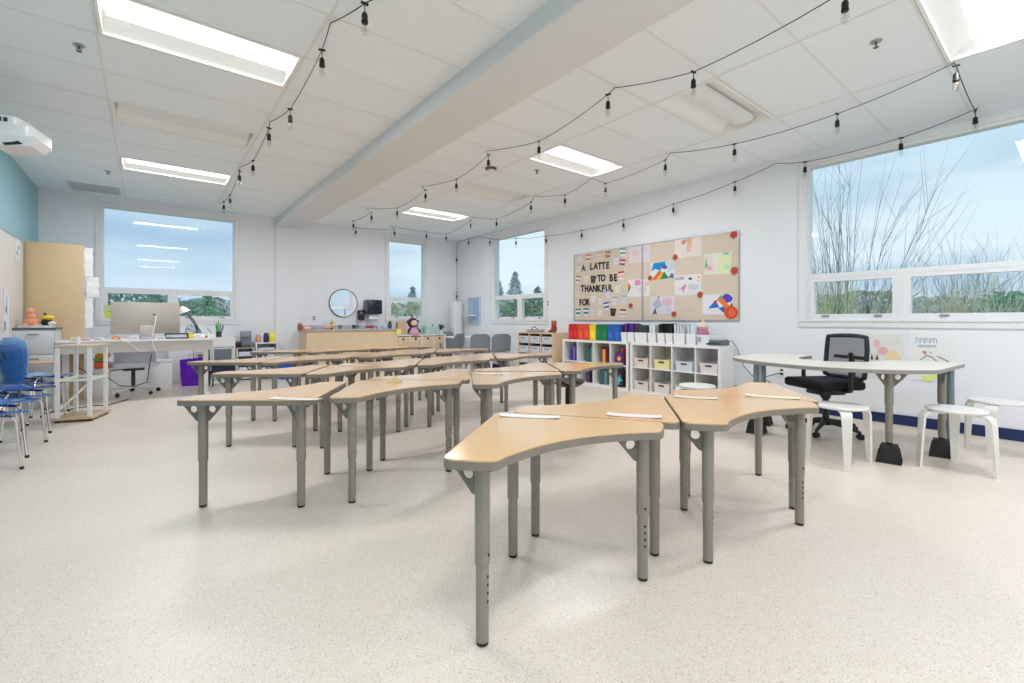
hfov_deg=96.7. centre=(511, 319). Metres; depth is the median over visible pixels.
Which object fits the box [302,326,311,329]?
box
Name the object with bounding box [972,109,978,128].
string light bulb
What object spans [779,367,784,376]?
wall outlet
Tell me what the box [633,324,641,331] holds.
folder
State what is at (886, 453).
table foot
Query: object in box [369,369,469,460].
table
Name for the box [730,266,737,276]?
paper leaf
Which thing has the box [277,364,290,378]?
recycling bin
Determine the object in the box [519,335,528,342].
tray
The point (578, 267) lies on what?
cutout
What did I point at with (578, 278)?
cutout
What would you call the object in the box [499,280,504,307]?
tree
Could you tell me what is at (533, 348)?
tray
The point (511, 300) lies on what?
tree
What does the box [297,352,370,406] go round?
table
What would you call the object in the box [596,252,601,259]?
cutout
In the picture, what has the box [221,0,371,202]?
cable
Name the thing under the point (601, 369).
book
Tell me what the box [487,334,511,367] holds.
shell chair
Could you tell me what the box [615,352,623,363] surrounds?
picture book
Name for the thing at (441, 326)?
potted plant
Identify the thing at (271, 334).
box
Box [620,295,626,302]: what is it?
cutout
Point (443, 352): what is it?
table
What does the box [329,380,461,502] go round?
table
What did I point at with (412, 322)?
plush toy
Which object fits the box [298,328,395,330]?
countertop
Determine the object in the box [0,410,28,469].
chair
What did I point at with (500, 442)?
table
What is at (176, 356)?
base cabinet
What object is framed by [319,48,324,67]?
socket
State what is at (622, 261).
cutout
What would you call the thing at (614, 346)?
cube shelf
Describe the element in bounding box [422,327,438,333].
storage box
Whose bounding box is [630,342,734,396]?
cube shelf
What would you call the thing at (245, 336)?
coffee machine
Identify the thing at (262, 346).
open shelf
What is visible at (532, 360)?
tray
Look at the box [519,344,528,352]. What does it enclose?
tray
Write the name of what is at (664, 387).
storage bin
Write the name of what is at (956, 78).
string light bulb
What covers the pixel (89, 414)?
shelving unit
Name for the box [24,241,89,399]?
tall cabinet
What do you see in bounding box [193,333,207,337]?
crumpled tissue
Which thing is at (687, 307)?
bulletin board
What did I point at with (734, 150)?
string light bulb
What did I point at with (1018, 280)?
bare shrub
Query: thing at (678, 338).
tub
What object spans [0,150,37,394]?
wall
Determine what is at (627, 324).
folder
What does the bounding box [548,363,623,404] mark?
table
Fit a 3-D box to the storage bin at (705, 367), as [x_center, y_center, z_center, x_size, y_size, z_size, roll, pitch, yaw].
[2.729,0.645,6.152,0.312,0.138,0.258,0,0,-39]
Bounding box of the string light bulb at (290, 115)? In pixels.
[287,108,292,122]
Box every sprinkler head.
[72,42,85,52]
[870,38,881,48]
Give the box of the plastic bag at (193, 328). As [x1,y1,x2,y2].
[185,324,197,335]
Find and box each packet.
[93,337,102,340]
[129,336,137,339]
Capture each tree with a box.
[108,293,194,314]
[165,299,226,315]
[190,299,229,315]
[192,296,220,315]
[391,301,419,315]
[404,286,419,315]
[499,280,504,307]
[499,298,542,316]
[499,299,542,316]
[504,271,523,299]
[531,286,542,309]
[816,289,947,313]
[871,295,1016,313]
[968,291,1023,312]
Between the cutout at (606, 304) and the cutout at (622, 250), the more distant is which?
the cutout at (606, 304)
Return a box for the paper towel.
[369,314,377,318]
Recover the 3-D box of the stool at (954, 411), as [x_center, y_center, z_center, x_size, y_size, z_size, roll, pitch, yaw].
[3.321,0.880,3.407,0.435,0.450,0.415,0,0,42]
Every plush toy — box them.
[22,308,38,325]
[41,313,56,325]
[322,323,333,328]
[407,315,420,334]
[697,320,708,334]
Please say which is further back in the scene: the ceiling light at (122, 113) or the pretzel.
the pretzel
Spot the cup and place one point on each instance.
(218, 333)
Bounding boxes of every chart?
[3,288,8,336]
[15,238,19,261]
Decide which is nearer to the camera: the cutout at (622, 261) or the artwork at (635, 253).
the artwork at (635, 253)
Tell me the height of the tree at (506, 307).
3.106 m
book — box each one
[575,345,576,360]
[587,347,590,361]
[589,370,592,382]
[591,347,592,361]
[601,369,603,383]
[603,349,605,362]
[603,369,606,384]
[605,371,608,384]
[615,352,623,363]
[618,372,623,387]
[624,349,625,364]
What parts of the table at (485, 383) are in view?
leg, leg, leg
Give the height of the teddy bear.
0.235 m
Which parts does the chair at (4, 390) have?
leg, seat frame, leg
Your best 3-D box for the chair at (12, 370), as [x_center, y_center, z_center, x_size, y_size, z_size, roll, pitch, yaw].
[-5.204,0.680,4.918,0.400,0.850,0.476,0,0,11]
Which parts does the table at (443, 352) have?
leg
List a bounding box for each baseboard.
[92,379,147,388]
[466,363,1023,441]
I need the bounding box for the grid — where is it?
[0,0,1023,240]
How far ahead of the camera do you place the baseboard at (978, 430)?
4.62 m
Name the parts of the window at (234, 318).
sash, sash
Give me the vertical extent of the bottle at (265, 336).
0.180 m
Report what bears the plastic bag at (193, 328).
on the desk at (116, 346)
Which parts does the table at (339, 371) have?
leg, leg, leg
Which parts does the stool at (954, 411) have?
leg, leg, seat, leg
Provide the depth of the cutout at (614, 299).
7.71 m
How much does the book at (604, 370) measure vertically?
0.246 m
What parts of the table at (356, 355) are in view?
leg, leg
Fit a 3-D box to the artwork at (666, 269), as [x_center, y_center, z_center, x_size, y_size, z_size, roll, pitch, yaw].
[2.311,-0.760,7.000,0.005,0.276,0.416,0,1,-39]
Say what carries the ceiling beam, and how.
attached to the ceiling at (788, 80)
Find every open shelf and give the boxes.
[235,346,253,380]
[252,342,277,378]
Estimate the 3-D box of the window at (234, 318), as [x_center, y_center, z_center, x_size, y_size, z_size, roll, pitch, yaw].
[-5.985,-0.935,8.038,2.030,2.030,0.150,0,0,-39]
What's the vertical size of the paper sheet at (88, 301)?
0.420 m
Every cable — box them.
[93,339,144,351]
[151,316,157,354]
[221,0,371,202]
[354,0,829,220]
[362,63,974,233]
[459,108,977,241]
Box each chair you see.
[0,337,72,417]
[0,344,65,425]
[0,384,55,442]
[0,392,51,442]
[0,398,33,457]
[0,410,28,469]
[109,351,160,396]
[208,359,234,386]
[439,332,454,354]
[447,333,465,369]
[467,334,490,369]
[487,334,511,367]
[785,333,869,439]
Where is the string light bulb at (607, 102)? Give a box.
[605,93,610,116]
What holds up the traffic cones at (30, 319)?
on the tray at (38, 326)
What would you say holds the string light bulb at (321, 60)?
hanging from the cable at (369, 0)
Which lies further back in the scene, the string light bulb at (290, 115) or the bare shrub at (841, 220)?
the bare shrub at (841, 220)
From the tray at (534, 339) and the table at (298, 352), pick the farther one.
the tray at (534, 339)
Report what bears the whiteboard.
attached to the wall at (18, 193)
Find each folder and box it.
[626,323,634,331]
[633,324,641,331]
[652,325,658,332]
[678,323,686,333]
[682,324,690,333]
[687,326,690,333]
[692,326,697,333]
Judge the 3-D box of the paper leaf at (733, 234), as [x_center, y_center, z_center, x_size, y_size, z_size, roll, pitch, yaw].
[2.994,-1.147,6.147,0.003,0.142,0.127,0,0,-39]
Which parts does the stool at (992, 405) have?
leg, leg, seat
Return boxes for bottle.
[75,336,79,344]
[263,333,268,341]
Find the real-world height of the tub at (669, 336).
0.150 m
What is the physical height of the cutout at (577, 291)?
0.145 m
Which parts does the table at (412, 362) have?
leg, leg, leg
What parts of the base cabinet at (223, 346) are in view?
door, smoked panel, drawer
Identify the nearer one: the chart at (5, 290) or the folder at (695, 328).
the chart at (5, 290)
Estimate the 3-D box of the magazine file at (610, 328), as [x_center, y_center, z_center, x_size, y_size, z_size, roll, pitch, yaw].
[1.673,0.205,7.406,0.222,0.270,0.126,0,0,-39]
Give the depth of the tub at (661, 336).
6.63 m
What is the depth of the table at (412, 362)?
4.76 m
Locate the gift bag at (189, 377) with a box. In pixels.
[180,354,202,385]
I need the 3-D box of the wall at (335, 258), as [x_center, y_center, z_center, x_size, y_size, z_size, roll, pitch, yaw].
[-4.378,-0.555,9.375,7.500,3.320,0.235,0,0,-39]
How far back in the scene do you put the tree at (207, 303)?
29.76 m
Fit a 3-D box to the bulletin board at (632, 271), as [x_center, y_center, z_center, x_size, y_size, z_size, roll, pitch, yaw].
[1.622,-0.599,7.872,0.020,1.222,1.499,0,0,-39]
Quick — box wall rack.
[462,297,480,324]
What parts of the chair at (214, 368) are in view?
backrest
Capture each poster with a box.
[866,333,903,380]
[909,332,955,382]
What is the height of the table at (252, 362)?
0.650 m
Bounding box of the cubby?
[518,332,567,364]
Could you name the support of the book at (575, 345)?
on the cube shelf at (614, 346)
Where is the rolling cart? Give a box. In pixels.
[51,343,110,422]
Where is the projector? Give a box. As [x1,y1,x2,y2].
[0,115,51,155]
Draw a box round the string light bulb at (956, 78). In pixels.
[952,64,959,82]
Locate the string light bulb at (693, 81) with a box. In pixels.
[690,70,696,94]
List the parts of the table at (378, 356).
leg, leg, leg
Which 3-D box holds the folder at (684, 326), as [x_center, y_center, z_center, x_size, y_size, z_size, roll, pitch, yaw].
[2.482,0.197,6.444,0.205,0.271,0.028,0,0,-39]
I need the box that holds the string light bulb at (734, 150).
[732,143,736,156]
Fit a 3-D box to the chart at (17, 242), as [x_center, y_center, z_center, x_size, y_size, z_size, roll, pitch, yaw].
[-6.212,-0.875,5.722,0.006,0.280,0.260,0,0,-39]
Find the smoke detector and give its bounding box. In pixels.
[485,166,496,172]
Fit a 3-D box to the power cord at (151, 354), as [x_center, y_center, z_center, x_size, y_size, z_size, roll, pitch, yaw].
[-5.447,0.698,6.276,0.061,0.506,0.904,0,0,21]
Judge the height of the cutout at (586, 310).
0.133 m
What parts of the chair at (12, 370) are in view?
leg, leg, leg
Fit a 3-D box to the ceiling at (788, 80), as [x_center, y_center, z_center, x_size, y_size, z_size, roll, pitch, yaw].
[-0.207,-2.021,4.173,7.500,0.012,13.170,0,0,-39]
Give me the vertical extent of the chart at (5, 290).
0.640 m
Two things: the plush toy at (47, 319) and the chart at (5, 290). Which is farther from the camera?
the plush toy at (47, 319)
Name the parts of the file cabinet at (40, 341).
drawer, drawer, drawer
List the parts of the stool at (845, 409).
leg, seat, leg, leg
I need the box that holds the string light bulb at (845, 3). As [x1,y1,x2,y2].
[841,0,848,13]
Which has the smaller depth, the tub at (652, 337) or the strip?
the strip
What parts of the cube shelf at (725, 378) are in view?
panel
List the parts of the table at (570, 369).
leg, leg, leg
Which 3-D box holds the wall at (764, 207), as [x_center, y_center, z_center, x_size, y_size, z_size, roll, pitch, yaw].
[2.797,-0.555,6.582,0.200,3.320,13.570,0,0,-39]
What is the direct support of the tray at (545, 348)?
on the cubby
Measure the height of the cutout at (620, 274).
0.137 m
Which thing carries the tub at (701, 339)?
on the cube shelf at (725, 378)
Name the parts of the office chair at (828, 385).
armrest, seat, frame, armrest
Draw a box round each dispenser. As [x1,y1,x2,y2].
[357,310,363,319]
[363,300,381,318]
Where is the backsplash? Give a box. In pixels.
[322,325,387,328]
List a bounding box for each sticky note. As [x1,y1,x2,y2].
[104,305,109,310]
[104,312,109,317]
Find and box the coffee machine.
[240,331,250,346]
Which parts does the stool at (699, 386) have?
seat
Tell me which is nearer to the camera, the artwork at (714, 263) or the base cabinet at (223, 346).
the artwork at (714, 263)
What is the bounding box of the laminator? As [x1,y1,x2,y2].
[706,339,728,345]
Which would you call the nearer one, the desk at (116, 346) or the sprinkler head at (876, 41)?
the sprinkler head at (876, 41)
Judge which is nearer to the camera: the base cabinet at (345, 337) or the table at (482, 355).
the table at (482, 355)
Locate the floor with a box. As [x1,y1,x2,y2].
[0,364,1023,682]
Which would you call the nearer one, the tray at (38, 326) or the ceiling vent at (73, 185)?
the tray at (38, 326)
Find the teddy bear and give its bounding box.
[548,320,556,332]
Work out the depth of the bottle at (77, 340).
5.06 m
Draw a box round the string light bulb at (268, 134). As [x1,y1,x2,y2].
[266,127,271,144]
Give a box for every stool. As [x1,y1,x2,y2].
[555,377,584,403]
[675,382,718,434]
[806,401,871,471]
[916,404,999,479]
[964,397,1023,460]
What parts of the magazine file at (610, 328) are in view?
label panel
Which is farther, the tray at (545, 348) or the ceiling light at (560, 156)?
the tray at (545, 348)
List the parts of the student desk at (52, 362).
leg, leg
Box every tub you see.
[621,332,627,341]
[627,332,634,341]
[634,332,647,342]
[648,333,657,342]
[657,333,665,342]
[665,333,673,343]
[673,333,686,343]
[686,334,697,344]
[697,334,717,344]
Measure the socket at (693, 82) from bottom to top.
0.130 m
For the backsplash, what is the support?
attached to the wall at (335, 258)
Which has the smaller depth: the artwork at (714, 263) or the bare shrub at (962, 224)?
the artwork at (714, 263)
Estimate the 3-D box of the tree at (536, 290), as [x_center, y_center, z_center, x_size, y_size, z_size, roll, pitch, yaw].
[1.818,-0.362,31.964,3.350,4.235,3.281,0,0,-39]
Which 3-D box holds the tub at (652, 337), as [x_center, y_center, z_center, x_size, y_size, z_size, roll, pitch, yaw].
[2.171,0.265,6.836,0.260,0.150,0.133,0,0,-39]
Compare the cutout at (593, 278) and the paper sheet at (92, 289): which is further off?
the cutout at (593, 278)
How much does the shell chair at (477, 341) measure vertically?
0.821 m
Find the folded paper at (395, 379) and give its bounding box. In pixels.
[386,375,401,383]
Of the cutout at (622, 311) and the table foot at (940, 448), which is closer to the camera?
the table foot at (940, 448)
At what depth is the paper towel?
10.13 m
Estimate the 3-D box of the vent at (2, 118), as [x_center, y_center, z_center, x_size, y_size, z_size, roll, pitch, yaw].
[-4.128,-1.597,3.579,0.235,0.035,0.004,0,0,-25]
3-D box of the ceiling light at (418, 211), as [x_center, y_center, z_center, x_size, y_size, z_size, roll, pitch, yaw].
[-1.455,-2.062,8.671,1.196,0.105,0.586,0,0,-39]
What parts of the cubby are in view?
panel, panel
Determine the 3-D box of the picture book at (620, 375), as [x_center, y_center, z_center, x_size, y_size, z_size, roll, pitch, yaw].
[1.698,0.950,7.239,0.014,0.230,0.180,0,0,-39]
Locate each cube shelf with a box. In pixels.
[563,339,629,390]
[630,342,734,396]
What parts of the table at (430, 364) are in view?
leg, leg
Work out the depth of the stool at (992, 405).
3.66 m
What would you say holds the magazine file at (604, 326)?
on the cube shelf at (614, 346)
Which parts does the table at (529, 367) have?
leg, leg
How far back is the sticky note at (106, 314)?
7.46 m
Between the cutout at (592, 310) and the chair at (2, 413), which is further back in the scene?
the cutout at (592, 310)
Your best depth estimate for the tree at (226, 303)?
39.10 m
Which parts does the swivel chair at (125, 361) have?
seat, backrest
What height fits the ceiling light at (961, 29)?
0.105 m
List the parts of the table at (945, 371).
leg, leg, leg, leg, leg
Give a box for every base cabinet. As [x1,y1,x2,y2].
[168,350,192,385]
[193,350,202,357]
[208,336,234,382]
[298,321,396,365]
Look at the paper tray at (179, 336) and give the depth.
6.50 m
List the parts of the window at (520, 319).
sash, sash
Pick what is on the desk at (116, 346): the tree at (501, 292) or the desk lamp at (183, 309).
the desk lamp at (183, 309)
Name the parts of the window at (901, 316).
sash, sash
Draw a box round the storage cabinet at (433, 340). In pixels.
[397,334,445,367]
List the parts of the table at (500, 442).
leg, leg, name strip, leg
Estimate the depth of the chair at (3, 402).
3.38 m
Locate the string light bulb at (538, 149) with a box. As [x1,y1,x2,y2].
[537,140,540,152]
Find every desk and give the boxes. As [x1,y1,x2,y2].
[10,360,60,415]
[55,337,212,406]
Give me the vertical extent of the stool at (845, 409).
0.450 m
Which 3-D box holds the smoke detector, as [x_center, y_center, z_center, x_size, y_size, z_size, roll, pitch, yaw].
[-0.278,-1.990,6.033,0.150,0.050,0.150,0,0,-39]
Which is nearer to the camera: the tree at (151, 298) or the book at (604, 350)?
the book at (604, 350)
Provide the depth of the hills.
83.00 m
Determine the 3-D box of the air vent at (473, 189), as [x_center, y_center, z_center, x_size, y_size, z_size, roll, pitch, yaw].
[-0.310,-2.062,7.244,1.196,0.105,0.586,0,0,-39]
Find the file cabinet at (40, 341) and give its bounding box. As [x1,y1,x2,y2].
[12,327,62,410]
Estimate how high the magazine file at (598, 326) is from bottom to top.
0.270 m
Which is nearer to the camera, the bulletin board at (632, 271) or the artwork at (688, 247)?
the artwork at (688, 247)
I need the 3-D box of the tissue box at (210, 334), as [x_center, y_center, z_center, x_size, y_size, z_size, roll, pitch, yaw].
[-5.339,0.224,8.076,0.125,0.163,0.100,0,0,-39]
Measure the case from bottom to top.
0.114 m
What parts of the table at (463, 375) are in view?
leg, leg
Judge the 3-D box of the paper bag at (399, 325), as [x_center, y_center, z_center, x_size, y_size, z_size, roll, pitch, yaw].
[-2.528,0.164,10.354,0.200,0.342,0.123,0,0,-39]
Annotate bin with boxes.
[93,353,110,398]
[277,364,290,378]
[634,357,649,367]
[634,379,649,390]
[654,358,670,369]
[654,381,670,393]
[675,360,694,371]
[699,362,717,373]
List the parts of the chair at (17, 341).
leg, seat frame, leg, leg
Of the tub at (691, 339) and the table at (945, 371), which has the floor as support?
the table at (945, 371)
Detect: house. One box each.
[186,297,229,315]
[838,301,948,313]
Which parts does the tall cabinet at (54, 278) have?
door, door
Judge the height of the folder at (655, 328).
0.259 m
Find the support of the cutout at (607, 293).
attached to the bulletin board at (632, 271)
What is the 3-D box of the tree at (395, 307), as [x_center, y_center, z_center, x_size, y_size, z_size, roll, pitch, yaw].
[-6.283,0.273,27.056,5.933,2.963,5.979,0,0,-39]
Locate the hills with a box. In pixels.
[391,295,867,315]
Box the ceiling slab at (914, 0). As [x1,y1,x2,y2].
[93,0,945,163]
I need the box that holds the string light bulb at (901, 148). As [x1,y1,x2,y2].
[898,137,903,153]
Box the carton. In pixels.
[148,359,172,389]
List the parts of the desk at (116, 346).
modesty panel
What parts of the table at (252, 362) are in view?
leg, leg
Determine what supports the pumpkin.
attached to the bulletin board at (687, 307)
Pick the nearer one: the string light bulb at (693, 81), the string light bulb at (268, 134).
the string light bulb at (693, 81)
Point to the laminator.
(713, 342)
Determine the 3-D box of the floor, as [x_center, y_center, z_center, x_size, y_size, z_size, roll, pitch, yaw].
[-0.207,1.165,4.173,7.900,0.120,13.570,0,0,-39]
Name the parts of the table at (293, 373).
leg, leg, leg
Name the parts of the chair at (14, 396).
leg, leg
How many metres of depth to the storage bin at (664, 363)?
6.62 m
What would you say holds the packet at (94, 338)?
on the desk at (116, 346)
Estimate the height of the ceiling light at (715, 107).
0.105 m
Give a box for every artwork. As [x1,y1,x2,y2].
[628,278,649,296]
[629,245,649,263]
[650,296,674,314]
[651,260,674,279]
[674,274,701,295]
[675,236,701,257]
[702,294,732,313]
[704,251,731,274]
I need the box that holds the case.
[235,341,240,347]
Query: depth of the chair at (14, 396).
4.09 m
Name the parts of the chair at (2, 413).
leg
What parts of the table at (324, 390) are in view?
leg, name strip, leg, leg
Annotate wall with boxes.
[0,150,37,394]
[38,189,456,381]
[457,98,1023,429]
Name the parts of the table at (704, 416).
leg, name strip, leg, leg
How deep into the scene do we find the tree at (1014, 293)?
12.43 m
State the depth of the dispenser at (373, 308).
10.07 m
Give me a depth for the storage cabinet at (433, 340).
10.58 m
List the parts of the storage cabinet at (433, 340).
drawer, drawer, drawer, drawer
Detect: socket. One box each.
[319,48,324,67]
[605,93,610,108]
[691,70,695,88]
[972,109,977,124]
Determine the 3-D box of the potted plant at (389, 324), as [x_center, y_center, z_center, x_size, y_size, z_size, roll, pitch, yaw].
[-2.733,0.098,10.191,0.145,0.184,0.157,0,0,-39]
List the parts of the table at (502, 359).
leg, leg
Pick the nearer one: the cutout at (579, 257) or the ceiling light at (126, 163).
the ceiling light at (126, 163)
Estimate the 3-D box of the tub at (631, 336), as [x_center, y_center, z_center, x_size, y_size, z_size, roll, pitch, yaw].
[1.934,0.265,7.131,0.260,0.150,0.117,0,0,-39]
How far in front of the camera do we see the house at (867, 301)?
33.44 m
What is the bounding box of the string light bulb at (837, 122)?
[835,112,839,132]
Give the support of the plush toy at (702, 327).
in the tub at (701, 339)
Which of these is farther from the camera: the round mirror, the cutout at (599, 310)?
the round mirror
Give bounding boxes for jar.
[255,334,260,342]
[297,323,302,329]
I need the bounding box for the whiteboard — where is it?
[0,226,23,338]
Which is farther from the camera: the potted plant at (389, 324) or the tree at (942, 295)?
the tree at (942, 295)
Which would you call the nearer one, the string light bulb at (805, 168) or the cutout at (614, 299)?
the string light bulb at (805, 168)
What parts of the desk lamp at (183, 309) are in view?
lamp shade, arm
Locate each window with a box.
[95,199,239,324]
[385,236,427,322]
[489,223,546,323]
[798,107,1023,328]
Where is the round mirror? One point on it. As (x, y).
(342, 302)
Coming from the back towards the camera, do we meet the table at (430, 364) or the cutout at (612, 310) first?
the cutout at (612, 310)
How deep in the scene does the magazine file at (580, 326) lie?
7.84 m
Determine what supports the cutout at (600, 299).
attached to the bulletin board at (632, 271)
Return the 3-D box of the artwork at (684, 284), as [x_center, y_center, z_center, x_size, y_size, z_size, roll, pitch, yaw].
[2.574,-0.515,6.671,0.007,0.293,0.427,0,0,-39]
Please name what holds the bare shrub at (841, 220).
on the ground
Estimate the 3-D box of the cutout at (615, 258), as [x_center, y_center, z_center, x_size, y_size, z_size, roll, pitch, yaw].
[1.760,-1.010,7.690,0.003,0.141,0.138,0,0,-39]
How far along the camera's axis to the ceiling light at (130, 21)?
3.35 m
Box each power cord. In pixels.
[44,399,128,413]
[78,354,151,386]
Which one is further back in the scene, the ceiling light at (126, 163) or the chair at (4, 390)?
the ceiling light at (126, 163)
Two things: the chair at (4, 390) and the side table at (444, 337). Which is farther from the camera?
the side table at (444, 337)
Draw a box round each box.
[207,328,214,336]
[269,332,274,341]
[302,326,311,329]
[310,323,321,329]
[375,325,386,328]
[416,325,426,333]
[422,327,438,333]
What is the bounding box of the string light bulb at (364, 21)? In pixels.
[361,0,368,30]
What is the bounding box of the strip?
[339,364,373,365]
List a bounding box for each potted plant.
[386,321,391,328]
[438,324,444,333]
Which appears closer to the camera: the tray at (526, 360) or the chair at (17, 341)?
the chair at (17, 341)
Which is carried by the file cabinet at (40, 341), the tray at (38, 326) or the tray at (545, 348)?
the tray at (38, 326)
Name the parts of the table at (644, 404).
leg, name strip, leg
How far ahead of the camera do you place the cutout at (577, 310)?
8.36 m
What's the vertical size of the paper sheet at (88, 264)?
0.400 m
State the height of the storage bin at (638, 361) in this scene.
0.138 m
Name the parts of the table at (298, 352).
leg, leg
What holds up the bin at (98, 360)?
on the floor
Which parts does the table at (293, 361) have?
leg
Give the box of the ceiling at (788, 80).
[0,0,1023,240]
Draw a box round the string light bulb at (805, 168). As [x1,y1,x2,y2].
[803,161,806,174]
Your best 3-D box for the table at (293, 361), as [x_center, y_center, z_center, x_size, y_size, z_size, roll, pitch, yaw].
[-2.383,0.780,5.270,0.780,0.650,0.778,0,0,0]
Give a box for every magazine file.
[569,324,573,338]
[573,324,578,339]
[578,324,583,339]
[584,324,589,339]
[590,324,596,339]
[596,324,602,340]
[602,324,607,340]
[607,324,614,340]
[614,324,621,341]
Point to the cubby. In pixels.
(528, 342)
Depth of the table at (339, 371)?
4.31 m
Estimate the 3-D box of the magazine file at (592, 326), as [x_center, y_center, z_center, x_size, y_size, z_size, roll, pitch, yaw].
[1.437,0.205,7.700,0.222,0.270,0.134,0,0,-39]
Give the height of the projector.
0.420 m
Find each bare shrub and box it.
[813,136,979,313]
[814,229,1022,313]
[816,254,926,313]
[851,260,1023,312]
[909,227,1023,312]
[910,206,1023,312]
[912,273,1020,312]
[962,224,1023,292]
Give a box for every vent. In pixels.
[0,116,7,121]
[65,180,121,195]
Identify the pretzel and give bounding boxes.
[364,325,374,328]
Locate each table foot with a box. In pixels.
[745,419,767,434]
[763,416,772,425]
[875,442,902,465]
[929,437,950,458]
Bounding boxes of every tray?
[17,325,55,327]
[165,333,188,338]
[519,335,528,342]
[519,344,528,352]
[519,358,528,362]
[525,326,543,331]
[530,335,539,343]
[530,345,539,352]
[530,358,539,362]
[542,335,551,344]
[542,345,551,353]
[542,357,551,363]
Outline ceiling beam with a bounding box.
[275,0,693,228]
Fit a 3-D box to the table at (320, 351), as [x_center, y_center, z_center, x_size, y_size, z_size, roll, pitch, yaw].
[-2.607,0.780,6.842,0.780,0.650,0.778,0,0,0]
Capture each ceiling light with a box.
[93,0,302,87]
[110,100,256,149]
[119,156,231,184]
[400,207,469,220]
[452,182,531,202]
[527,144,624,176]
[655,78,775,136]
[915,0,1023,62]
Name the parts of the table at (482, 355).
leg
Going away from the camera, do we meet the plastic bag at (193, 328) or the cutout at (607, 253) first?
the plastic bag at (193, 328)
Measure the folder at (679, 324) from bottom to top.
0.285 m
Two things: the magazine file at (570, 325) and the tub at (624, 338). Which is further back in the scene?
the magazine file at (570, 325)
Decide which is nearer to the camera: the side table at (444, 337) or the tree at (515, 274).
the side table at (444, 337)
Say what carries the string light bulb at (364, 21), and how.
hanging from the cable at (369, 0)
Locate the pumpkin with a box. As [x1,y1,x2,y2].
[724,303,737,318]
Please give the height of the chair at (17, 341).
0.850 m
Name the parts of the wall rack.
frame, plate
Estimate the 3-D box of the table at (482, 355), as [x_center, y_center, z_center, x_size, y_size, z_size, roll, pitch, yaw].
[-0.639,0.780,5.778,0.805,0.650,0.780,0,0,-5]
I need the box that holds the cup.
[216,331,221,336]
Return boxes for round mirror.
[329,289,357,316]
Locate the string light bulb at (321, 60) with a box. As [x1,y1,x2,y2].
[319,48,324,76]
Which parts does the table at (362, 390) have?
leg, leg, leg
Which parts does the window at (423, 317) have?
sash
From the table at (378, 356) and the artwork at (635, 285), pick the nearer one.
the table at (378, 356)
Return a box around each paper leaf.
[730,231,737,238]
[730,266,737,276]
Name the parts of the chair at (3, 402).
leg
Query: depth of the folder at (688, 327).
6.33 m
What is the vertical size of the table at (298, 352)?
0.650 m
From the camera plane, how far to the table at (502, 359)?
5.83 m
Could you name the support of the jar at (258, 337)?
on the open shelf at (262, 346)
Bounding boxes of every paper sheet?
[84,248,92,276]
[85,276,87,294]
[85,298,92,326]
[86,277,98,296]
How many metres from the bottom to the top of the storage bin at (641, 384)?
0.143 m
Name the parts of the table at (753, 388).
leg, leg, name strip, leg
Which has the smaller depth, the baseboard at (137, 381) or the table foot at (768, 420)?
the table foot at (768, 420)
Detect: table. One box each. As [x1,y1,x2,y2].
[177,382,345,507]
[187,356,285,420]
[212,365,328,446]
[250,349,318,390]
[261,357,350,420]
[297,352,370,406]
[306,349,371,381]
[306,365,408,447]
[329,346,384,381]
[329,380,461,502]
[344,358,421,426]
[359,352,426,399]
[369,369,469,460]
[378,346,430,375]
[382,349,436,396]
[417,358,489,426]
[431,353,494,410]
[435,349,487,394]
[442,336,492,368]
[444,412,663,646]
[470,363,559,405]
[471,372,561,471]
[494,353,551,411]
[514,394,679,555]
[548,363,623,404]
[664,395,818,563]
[672,382,817,508]
[733,353,964,443]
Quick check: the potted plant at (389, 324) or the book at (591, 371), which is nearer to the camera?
the book at (591, 371)
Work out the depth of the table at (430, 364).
4.99 m
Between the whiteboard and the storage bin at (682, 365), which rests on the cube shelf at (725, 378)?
the storage bin at (682, 365)
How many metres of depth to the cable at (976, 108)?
5.69 m
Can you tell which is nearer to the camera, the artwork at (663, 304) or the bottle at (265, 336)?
the artwork at (663, 304)
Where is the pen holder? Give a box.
[215,320,223,336]
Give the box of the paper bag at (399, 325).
[396,322,405,334]
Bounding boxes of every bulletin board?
[574,244,641,320]
[642,230,739,320]
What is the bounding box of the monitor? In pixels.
[110,302,179,338]
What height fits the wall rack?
0.660 m
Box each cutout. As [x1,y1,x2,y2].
[575,264,580,271]
[575,289,579,295]
[575,309,580,315]
[576,276,580,282]
[577,254,582,261]
[583,274,588,281]
[583,308,588,315]
[586,254,590,261]
[590,308,595,315]
[591,276,595,282]
[591,294,596,301]
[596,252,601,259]
[597,297,602,304]
[597,308,602,315]
[603,302,608,309]
[605,251,610,258]
[605,290,610,298]
[610,308,615,315]
[612,297,617,304]
[613,256,618,263]
[614,285,620,292]
[618,271,623,279]
[619,259,625,266]
[620,248,625,255]
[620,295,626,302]
[620,309,625,316]
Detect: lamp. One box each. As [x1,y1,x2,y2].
[180,306,201,333]
[450,301,461,364]
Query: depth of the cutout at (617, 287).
7.67 m
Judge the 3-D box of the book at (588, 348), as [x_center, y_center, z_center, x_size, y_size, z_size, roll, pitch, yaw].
[1.372,0.593,7.846,0.190,0.244,0.041,0,0,-39]
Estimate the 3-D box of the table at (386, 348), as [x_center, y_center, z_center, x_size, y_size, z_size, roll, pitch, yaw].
[-1.806,0.780,7.597,0.780,0.650,0.778,0,0,0]
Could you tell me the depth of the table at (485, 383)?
3.67 m
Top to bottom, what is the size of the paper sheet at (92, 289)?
0.280 m

